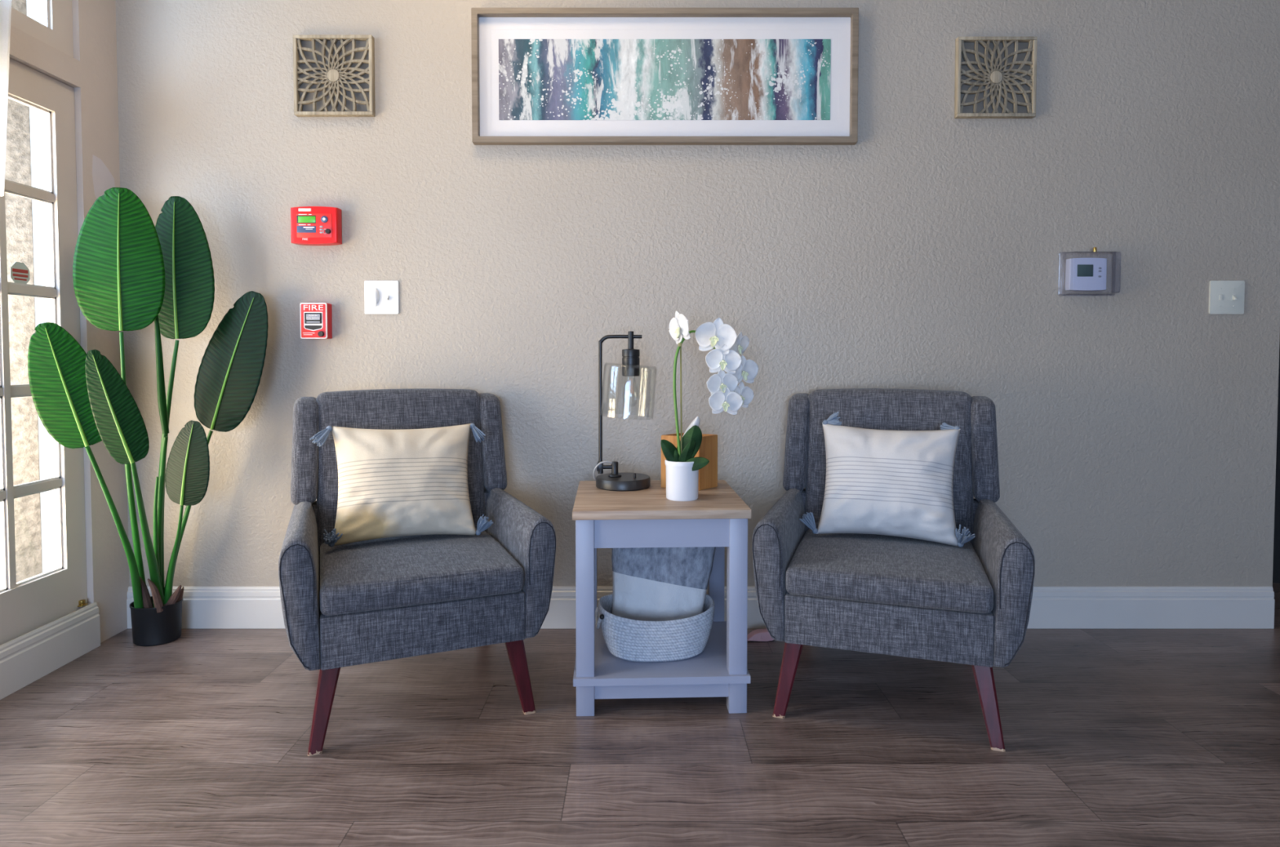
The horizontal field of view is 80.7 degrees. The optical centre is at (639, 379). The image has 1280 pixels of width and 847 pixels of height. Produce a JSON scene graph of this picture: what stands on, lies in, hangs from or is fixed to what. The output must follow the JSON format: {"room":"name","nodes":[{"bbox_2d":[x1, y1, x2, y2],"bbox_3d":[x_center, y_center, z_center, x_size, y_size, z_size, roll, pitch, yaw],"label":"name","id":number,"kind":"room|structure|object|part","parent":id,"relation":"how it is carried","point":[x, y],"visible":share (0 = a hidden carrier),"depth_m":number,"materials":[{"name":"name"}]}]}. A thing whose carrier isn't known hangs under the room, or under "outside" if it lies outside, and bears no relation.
{"room":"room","nodes":[
{"label":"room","id":0,"kind":"room"},
{"bbox_2d":[9,0,129,642],"bbox_3d":[-1.840,-0.421,-0.015,0.120,2.750,5.200,0,2,0],"label":"wall","id":1,"kind":"structure","parent":0,"point":[92,70],"depth_m":2.48,"materials":[{"name":"paint"}]},
{"bbox_2d":[0,0,11,195],"bbox_3d":[-1.734,-1.056,1.990,0.034,1.120,0.253,0,2,0],"label":"curtain","id":2,"kind":"object","parent":1,"relation":"hanging from","point":[5,5],"visible":1,"depth_m":2.04,"materials":[{"name":"white fabric"}]},
{"bbox_2d":[10,0,73,57],"bbox_3d":[-1.821,-1.273,1.575,0.042,0.578,1.618,0,2,0],"label":"window","id":3,"kind":"structure","parent":1,"relation":"in","point":[54,28],"depth_m":2.31,"materials":[{"name":"white paint"}]},
{"bbox_2d":[0,57,88,644],"bbox_3d":[-1.813,-0.016,2.045,0.058,1.797,0.764,0,2,0],"label":"door","id":4,"kind":"structure","parent":1,"relation":"in","point":[27,605],"depth_m":2.32,"materials":[{"name":"white paint"}]},
{"bbox_2d":[10,261,30,284],"bbox_3d":[-1.819,-0.310,2.212,0.001,0.068,0.068,0,2,0],"label":"window sticker","id":5,"kind":"object","parent":4,"relation":"attached to","point":[20,272],"visible":1,"depth_m":2.21,"materials":[{"name":"white plastic"}]},
{"bbox_2d":[0,601,100,699],"bbox_3d":[-1.772,0.827,1.596,0.016,0.143,1.732,0,2,0],"label":"baseboard","id":6,"kind":"structure","parent":1,"relation":"attached to","point":[24,659],"depth_m":2.24,"materials":[{"name":"white paint"}]},
{"bbox_2d":[92,155,115,199],"bbox_3d":[-1.780,-0.646,2.504,0.001,0.175,0.110,0,2,0],"label":"trim","id":7,"kind":"structure","parent":1,"relation":"attached to","point":[103,180],"depth_m":2.49,"materials":[{"name":"paint"}]},
{"bbox_2d":[129,595,182,645],"bbox_3d":[-1.612,0.803,2.514,0.154,0.128,0.142,0,2,0],"label":"pot","id":8,"kind":"object","parent":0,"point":[153,624],"depth_m":2.46,"materials":[{"name":"black plastic"}]},
{"bbox_2d":[0,582,1279,846],"bbox_3d":[1.700,0.969,1.034,7.200,0.100,7.400,0,2,0],"label":"floor","id":9,"kind":"structure","parent":0,"point":[1113,737],"depth_m":1.79,"materials":[{"name":"brown wood"}]},
{"bbox_2d":[27,186,268,645],"bbox_3d":[-1.500,0.140,2.314,0.456,1.466,0.480,0,2,14],"label":"potted plant","id":10,"kind":"object","parent":9,"relation":"on","point":[130,273],"visible":1,"depth_m":2.37,"materials":[{"name":"green plant"}]},
{"bbox_3d":[-1.604,0.480,2.324,0.043,0.590,0.302,0,2,-11],"label":"stem","id":11,"kind":"part","parent":10,"relation":"part of","materials":[{"name":"green plant"}]},
{"bbox_3d":[-1.627,0.310,2.412,0.035,0.920,0.180,-1,2,-16],"label":"stem","id":12,"kind":"part","parent":10,"relation":"part of","materials":[{"name":"green plant"}]},
{"bbox_3d":[-1.512,0.491,2.308,0.192,0.546,0.387,0,2,0],"label":"stem","id":13,"kind":"part","parent":10,"relation":"part of","materials":[{"name":"green plant"}]},
{"bbox_3d":[-1.583,0.537,2.469,0.019,0.455,0.104,-1,2,-31],"label":"stem","id":14,"kind":"part","parent":10,"relation":"part of","materials":[{"name":"green plant"}]},
{"bbox_3d":[-1.563,0.470,2.459,0.107,0.582,0.093,0,2,0],"label":"stem","id":15,"kind":"part","parent":10,"relation":"part of","materials":[{"name":"green plant"}]},
{"bbox_3d":[-1.554,0.317,2.466,0.143,0.893,0.036,1,2,31],"label":"stem","id":16,"kind":"part","parent":10,"relation":"part of","materials":[{"name":"green plant"}]},
{"bbox_3d":[-1.511,0.579,2.441,0.188,0.373,0.024,2,3,42],"label":"stem","id":17,"kind":"part","parent":10,"relation":"part of","materials":[{"name":"green plant"}]},
{"bbox_3d":[-1.504,0.467,2.495,0.199,0.603,0.030,0,2,10],"label":"stem","id":18,"kind":"part","parent":10,"relation":"part of","materials":[{"name":"green plant"}]},
{"bbox_2d":[278,388,555,755],"bbox_3d":[-0.659,0.458,2.178,0.667,0.840,0.701,-1,2,-23],"label":"armchair","id":19,"kind":"object","parent":9,"relation":"on","point":[380,599],"visible":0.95,"depth_m":1.97,"materials":[{"name":"grey fabric"}]},
{"bbox_3d":[-0.917,0.519,2.045,0.087,0.317,0.630,-1,2,-23],"label":"arm","id":20,"kind":"part","parent":19,"relation":"part of","materials":[{"name":"grey fabric"}]},
{"bbox_3d":[-0.760,0.785,1.819,0.080,0.212,0.048,-1,2,-23],"label":"leg","id":21,"kind":"part","parent":19,"relation":"part of","materials":[{"name":"red wood"}]},
{"bbox_3d":[-0.756,0.509,2.408,0.544,0.273,0.083,-1,2,-23],"label":"panel","id":22,"kind":"part","parent":19,"relation":"part of","materials":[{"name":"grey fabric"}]},
{"bbox_3d":[-0.756,0.284,2.401,0.506,0.508,0.170,-1,2,-23],"label":"backrest","id":23,"kind":"part","parent":19,"relation":"part of","materials":[{"name":"grey fabric"}]},
{"bbox_2d":[309,422,493,546],"bbox_3d":[-0.699,0.301,2.227,0.506,0.336,0.197,-1,2,-23],"label":"throw pillow","id":24,"kind":"object","parent":19,"relation":"on","point":[411,482],"visible":1,"depth_m":2.17,"materials":[{"name":"beige fabric"}]},
{"bbox_2d":[320,528,524,615],"bbox_3d":[-0.631,0.508,2.115,0.492,0.083,0.561,-1,2,-23],"label":"seat cushion","id":25,"kind":"object","parent":19,"relation":"on","point":[393,575],"depth_m":1.92,"materials":[{"name":"grey fabric"}]},
{"bbox_3d":[-0.322,0.778,2.005,0.080,0.212,0.048,-1,2,-23],"label":"leg","id":26,"kind":"part","parent":19,"relation":"part of","materials":[{"name":"red wood"}]},
{"bbox_3d":[-0.383,0.511,2.271,0.087,0.317,0.630,-1,2,-23],"label":"arm","id":27,"kind":"part","parent":19,"relation":"part of","materials":[{"name":"grey fabric"}]},
{"bbox_2d":[572,480,751,715],"bbox_3d":[0.049,0.605,2.202,0.468,0.546,0.466,0,2,-2],"label":"side table","id":28,"kind":"object","parent":9,"relation":"on","point":[718,517],"visible":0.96,"depth_m":1.99,"materials":[{"name":"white wood"}]},
{"bbox_3d":[-0.145,0.624,1.997,0.048,0.522,0.048,0,2,-2],"label":"leg","id":29,"kind":"part","parent":28,"relation":"part of","materials":[{"name":"grey paint"}]},
{"bbox_3d":[-0.161,0.610,2.393,0.048,0.522,0.048,0,2,-2],"label":"leg","id":30,"kind":"part","parent":28,"relation":"part of","materials":[{"name":"grey paint"}]},
{"bbox_2d":[592,330,657,490],"bbox_3d":[-0.061,0.164,2.322,0.231,0.626,0.179,2,3,38],"label":"table lamp","id":31,"kind":"object","parent":28,"relation":"on","point":[613,481],"visible":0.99,"depth_m":2.29,"materials":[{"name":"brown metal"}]},
{"bbox_3d":[-0.111,0.359,2.382,0.066,0.231,0.172,0,2,0],"label":"cord","id":32,"kind":"part","parent":31,"relation":"part of","materials":[{"name":"plastic"}]},
{"bbox_3d":[-0.077,0.274,2.311,0.042,0.046,0.042,0,2,0],"label":"post","id":33,"kind":"part","parent":31,"relation":"part of","materials":[{"name":"black metal"}]},
{"bbox_3d":[-0.035,0.033,2.303,0.174,0.172,0.163,0,2,0],"label":"lamp shade","id":34,"kind":"part","parent":31,"relation":"part of","materials":[{"name":"clear glass"}]},
{"bbox_2d":[622,330,639,376],"bbox_3d":[-0.028,-0.080,2.299,0.054,0.137,0.054,0,2,0],"label":"socket","id":35,"kind":"object","parent":31,"relation":"attached to","point":[630,359],"depth_m":2.28,"materials":[{"name":"black metal"}]},
{"bbox_2d":[595,593,715,662],"bbox_3d":[0.043,0.704,2.171,0.342,0.140,0.244,0,2,-7],"label":"rope basket","id":36,"kind":"object","parent":28,"relation":"on","point":[628,639],"visible":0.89,"depth_m":2.07,"materials":[{"name":"fabric"}]},
{"bbox_3d":[-0.117,0.680,2.146,0.018,0.053,0.100,0,2,-7],"label":"handle","id":37,"kind":"part","parent":36,"relation":"part of","materials":[{"name":"fabric"}]},
{"bbox_2d":[611,546,715,621],"bbox_3d":[0.071,0.575,2.217,0.337,0.347,0.123,0,2,2],"label":"throw pillow","id":38,"kind":"object","parent":36,"relation":"in","point":[651,584],"visible":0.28,"depth_m":2.17,"materials":[{"name":"fabric"}]},
{"bbox_3d":[0.057,0.821,2.004,0.356,0.043,0.016,0,2,-2],"label":"rail","id":39,"kind":"part","parent":28,"relation":"part of","materials":[{"name":"grey paint"}]},
{"bbox_2d":[573,621,750,686],"bbox_3d":[0.049,0.782,2.203,0.466,0.020,0.456,0,2,-2],"label":"shelf","id":40,"kind":"object","parent":28,"relation":"attached to","point":[709,668],"depth_m":2.01,"materials":[{"name":"grey paint"}]},
{"bbox_2d":[661,432,717,490],"bbox_3d":[0.151,0.248,2.301,0.150,0.160,0.092,1,2,26],"label":"wooden box","id":41,"kind":"object","parent":28,"relation":"on","point":[708,474],"visible":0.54,"depth_m":2.28,"materials":[{"name":"brown wood"}]},
{"bbox_2d":[660,310,758,501],"bbox_3d":[0.197,0.071,2.108,0.280,0.527,0.118,0,2,0],"label":"potted orchid","id":42,"kind":"object","parent":28,"relation":"on","point":[682,468],"visible":1,"depth_m":2.09,"materials":[{"name":"white plant"}]},
{"bbox_3d":[0.111,-0.146,2.098,0.016,0.093,0.107,-1,2,-26],"label":"flower","id":43,"kind":"part","parent":42,"relation":"part of","materials":[{"name":"white plant"}]},
{"bbox_3d":[0.119,0.280,2.124,0.098,0.109,0.098,0,2,0],"label":"pot","id":44,"kind":"part","parent":42,"relation":"part of","materials":[{"name":"white ceramic"}]},
{"bbox_3d":[0.179,0.053,2.120,0.171,0.385,0.027,0,2,4],"label":"stem","id":45,"kind":"part","parent":42,"relation":"part of","materials":[{"name":"green plant"}]},
{"bbox_3d":[0.212,-0.122,2.091,0.120,0.103,0.015,1,2,23],"label":"flower","id":46,"kind":"part","parent":42,"relation":"part of","materials":[{"name":"white plant"}]},
{"bbox_3d":[0.227,0.009,2.085,0.092,0.077,0.011,0,2,-12],"label":"flower","id":47,"kind":"part","parent":42,"relation":"part of","materials":[{"name":"white plant"}]},
{"bbox_3d":[0.231,-0.057,2.084,0.100,0.083,0.015,0,2,5],"label":"flower","id":48,"kind":"part","parent":42,"relation":"part of","materials":[{"name":"white plant"}]},
{"bbox_3d":[0.237,0.058,2.085,0.096,0.080,0.015,0,2,-2],"label":"flower","id":49,"kind":"part","parent":42,"relation":"part of","materials":[{"name":"white plant"}]},
{"bbox_3d":[0.277,-0.099,2.121,0.024,0.073,0.089,2,3,44],"label":"flower","id":50,"kind":"part","parent":42,"relation":"part of","materials":[{"name":"white plant"}]},
{"bbox_3d":[0.282,0.043,2.117,0.089,0.075,0.012,-1,2,-30],"label":"flower","id":51,"kind":"part","parent":42,"relation":"part of","materials":[{"name":"white plant"}]},
{"bbox_3d":[0.289,-0.027,2.115,0.100,0.084,0.012,-1,2,-26],"label":"flower","id":52,"kind":"part","parent":42,"relation":"part of","materials":[{"name":"white plant"}]},
{"bbox_3d":[0.243,0.609,2.409,0.048,0.522,0.048,0,2,-2],"label":"leg","id":53,"kind":"part","parent":28,"relation":"part of","materials":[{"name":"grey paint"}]},
{"bbox_3d":[0.259,0.623,2.013,0.048,0.522,0.048,0,2,-2],"label":"leg","id":54,"kind":"part","parent":28,"relation":"part of","materials":[{"name":"grey paint"}]},
{"bbox_2d":[746,627,773,640],"bbox_3d":[0.453,0.849,2.547,0.353,0.033,0.095,0,2,-13],"label":"plug adapter","id":55,"kind":"object","parent":9,"relation":"on","point":[758,634],"visible":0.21,"depth_m":2.50,"materials":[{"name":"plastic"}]},
{"bbox_2d":[751,387,1035,751],"bbox_3d":[0.714,0.458,2.185,0.667,0.840,0.701,1,2,18],"label":"armchair","id":56,"kind":"object","parent":9,"relation":"on","point":[970,603],"visible":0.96,"depth_m":1.95,"materials":[{"name":"grey fabric"}]},
{"bbox_3d":[0.431,0.512,2.256,0.087,0.317,0.630,1,2,18],"label":"arm","id":57,"kind":"part","parent":56,"relation":"part of","materials":[{"name":"grey fabric"}]},
{"bbox_3d":[0.393,0.779,1.986,0.080,0.212,0.048,1,2,18],"label":"leg","id":58,"kind":"part","parent":56,"relation":"part of","materials":[{"name":"red wood"}]},
{"bbox_2d":[799,411,975,546],"bbox_3d":[0.727,0.286,2.244,0.487,0.367,0.203,1,2,18],"label":"throw pillow","id":59,"kind":"object","parent":56,"relation":"on","point":[878,482],"visible":1,"depth_m":2.19,"materials":[{"name":"beige fabric"}]},
{"bbox_3d":[0.792,0.284,2.416,0.506,0.508,0.170,1,2,18],"label":"backrest","id":60,"kind":"part","parent":56,"relation":"part of","materials":[{"name":"grey fabric"}]},
{"bbox_2d":[785,528,993,613],"bbox_3d":[0.692,0.508,2.121,0.492,0.083,0.561,1,2,18],"label":"seat cushion","id":61,"kind":"object","parent":56,"relation":"on","point":[871,571],"depth_m":1.92,"materials":[{"name":"grey fabric"}]},
{"bbox_3d":[0.791,0.508,2.423,0.544,0.273,0.083,1,2,18],"label":"panel","id":62,"kind":"part","parent":56,"relation":"part of","materials":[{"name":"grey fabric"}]},
{"bbox_3d":[0.845,0.784,1.837,0.080,0.212,0.048,1,2,18],"label":"leg","id":63,"kind":"part","parent":56,"relation":"part of","materials":[{"name":"red wood"}]},
{"bbox_3d":[0.982,0.518,2.074,0.087,0.317,0.630,1,2,18],"label":"arm","id":64,"kind":"part","parent":56,"relation":"part of","materials":[{"name":"grey fabric"}]},
{"bbox_2d":[115,0,1279,586],"bbox_3d":[1.700,-0.548,3.633,7.200,2.750,2.100,0,2,0],"label":"wall","id":65,"kind":"structure","parent":0,"point":[1136,424],"depth_m":2.59,"materials":[{"name":"beige paint"}]},
{"bbox_2d":[299,302,332,338],"bbox_3d":[-1.106,-0.200,2.568,0.090,0.121,0.053,0,2,0],"label":"station","id":66,"kind":"object","parent":65,"relation":"attached to","point":[316,318],"visible":1,"depth_m":2.55,"materials":[{"name":"red plastic"}]},
{"bbox_3d":[-1.104,-0.212,2.545,0.046,0.020,0.006,0,2,0],"label":"handle","id":67,"kind":"part","parent":66,"relation":"part of","materials":[{"name":"grey plastic"}]},
{"bbox_2d":[290,205,342,245],"bbox_3d":[-1.100,-0.522,2.556,0.158,0.126,0.055,0,2,0],"label":"alarm keypad","id":68,"kind":"object","parent":65,"relation":"attached to","point":[313,225],"visible":1,"depth_m":2.54,"materials":[{"name":"red plastic"}]},
{"bbox_3d":[-1.124,-0.507,2.537,0.064,0.022,0.001,0,2,0],"label":"label plate","id":69,"kind":"part","parent":68,"relation":"part of","materials":[{"name":"plastic"}]},
{"bbox_2d":[293,35,375,116],"bbox_3d":[-1.036,-1.029,2.553,0.266,0.266,0.026,0,2,0],"label":"carved wall panel","id":70,"kind":"object","parent":65,"relation":"attached to","point":[334,75],"visible":1,"depth_m":2.55,"materials":[{"name":"beige wood"}]},
{"bbox_2d":[364,280,399,314],"bbox_3d":[-0.888,-0.283,2.586,0.117,0.114,0.028,0,2,0],"label":"light switch","id":71,"kind":"object","parent":65,"relation":"attached to","point":[380,297],"visible":1,"depth_m":2.58,"materials":[{"name":"white plastic"}]},
{"bbox_2d":[471,7,858,145],"bbox_3d":[0.084,-1.024,2.549,1.300,0.447,0.034,0,2,0],"label":"framed print","id":72,"kind":"object","parent":65,"relation":"attached to","point":[541,76],"visible":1,"depth_m":2.56,"materials":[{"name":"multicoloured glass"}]},
{"bbox_2d":[126,586,1275,628],"bbox_3d":[0.210,0.791,2.621,3.981,0.143,0.016,0,2,0],"label":"baseboard","id":73,"kind":"structure","parent":65,"relation":"attached to","point":[202,606],"depth_m":2.62,"materials":[{"name":"white paint"}]},
{"bbox_2d":[954,36,1037,118],"bbox_3d":[1.205,-1.023,2.553,0.266,0.266,0.026,0,2,0],"label":"carved wall panel","id":74,"kind":"object","parent":65,"relation":"attached to","point":[996,77],"visible":1,"depth_m":2.55,"materials":[{"name":"beige wood"}]},
{"bbox_2d":[1065,257,1106,290],"bbox_3d":[1.523,-0.359,2.574,0.126,0.110,0.031,0,2,0],"label":"thermostat","id":75,"kind":"object","parent":65,"relation":"attached to","point":[1081,273],"visible":1,"depth_m":2.56,"materials":[{"name":"white plastic"}]},
{"bbox_2d":[1057,246,1119,294],"bbox_3d":[1.534,-0.368,2.558,0.196,0.162,0.062,0,2,0],"label":"guard","id":76,"kind":"object","parent":65,"relation":"attached to","point":[1095,249],"visible":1,"depth_m":2.55,"materials":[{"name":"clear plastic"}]},
{"bbox_2d":[1208,280,1244,314],"bbox_3d":[2.016,-0.283,2.582,0.117,0.114,0.019,0,2,0],"label":"light switch","id":77,"kind":"object","parent":65,"relation":"attached to","point":[1225,297],"visible":1,"depth_m":2.58,"materials":[{"name":"beige plastic"}]},
{"label":"outside","id":78,"kind":"structure","parent":0,"visible":0},
{"bbox_2d":[38,416,53,572],"bbox_3d":[0.000,0.958,3.636,32.000,0.060,26.000,0,2,0],"label":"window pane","id":79,"kind":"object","parent":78,"point":[44,439],"depth_m":5.27,"materials":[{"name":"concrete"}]},
{"bbox_2d":[4,0,42,582],"bbox_3d":[-2.438,-0.473,2.930,0.124,2.850,0.125,-2,3,-39],"label":"window glass","id":80,"kind":"object","parent":79,"relation":"on","point":[19,210],"visible":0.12,"depth_m":2.91,"materials":[{"name":"clear glass"}]}
]}

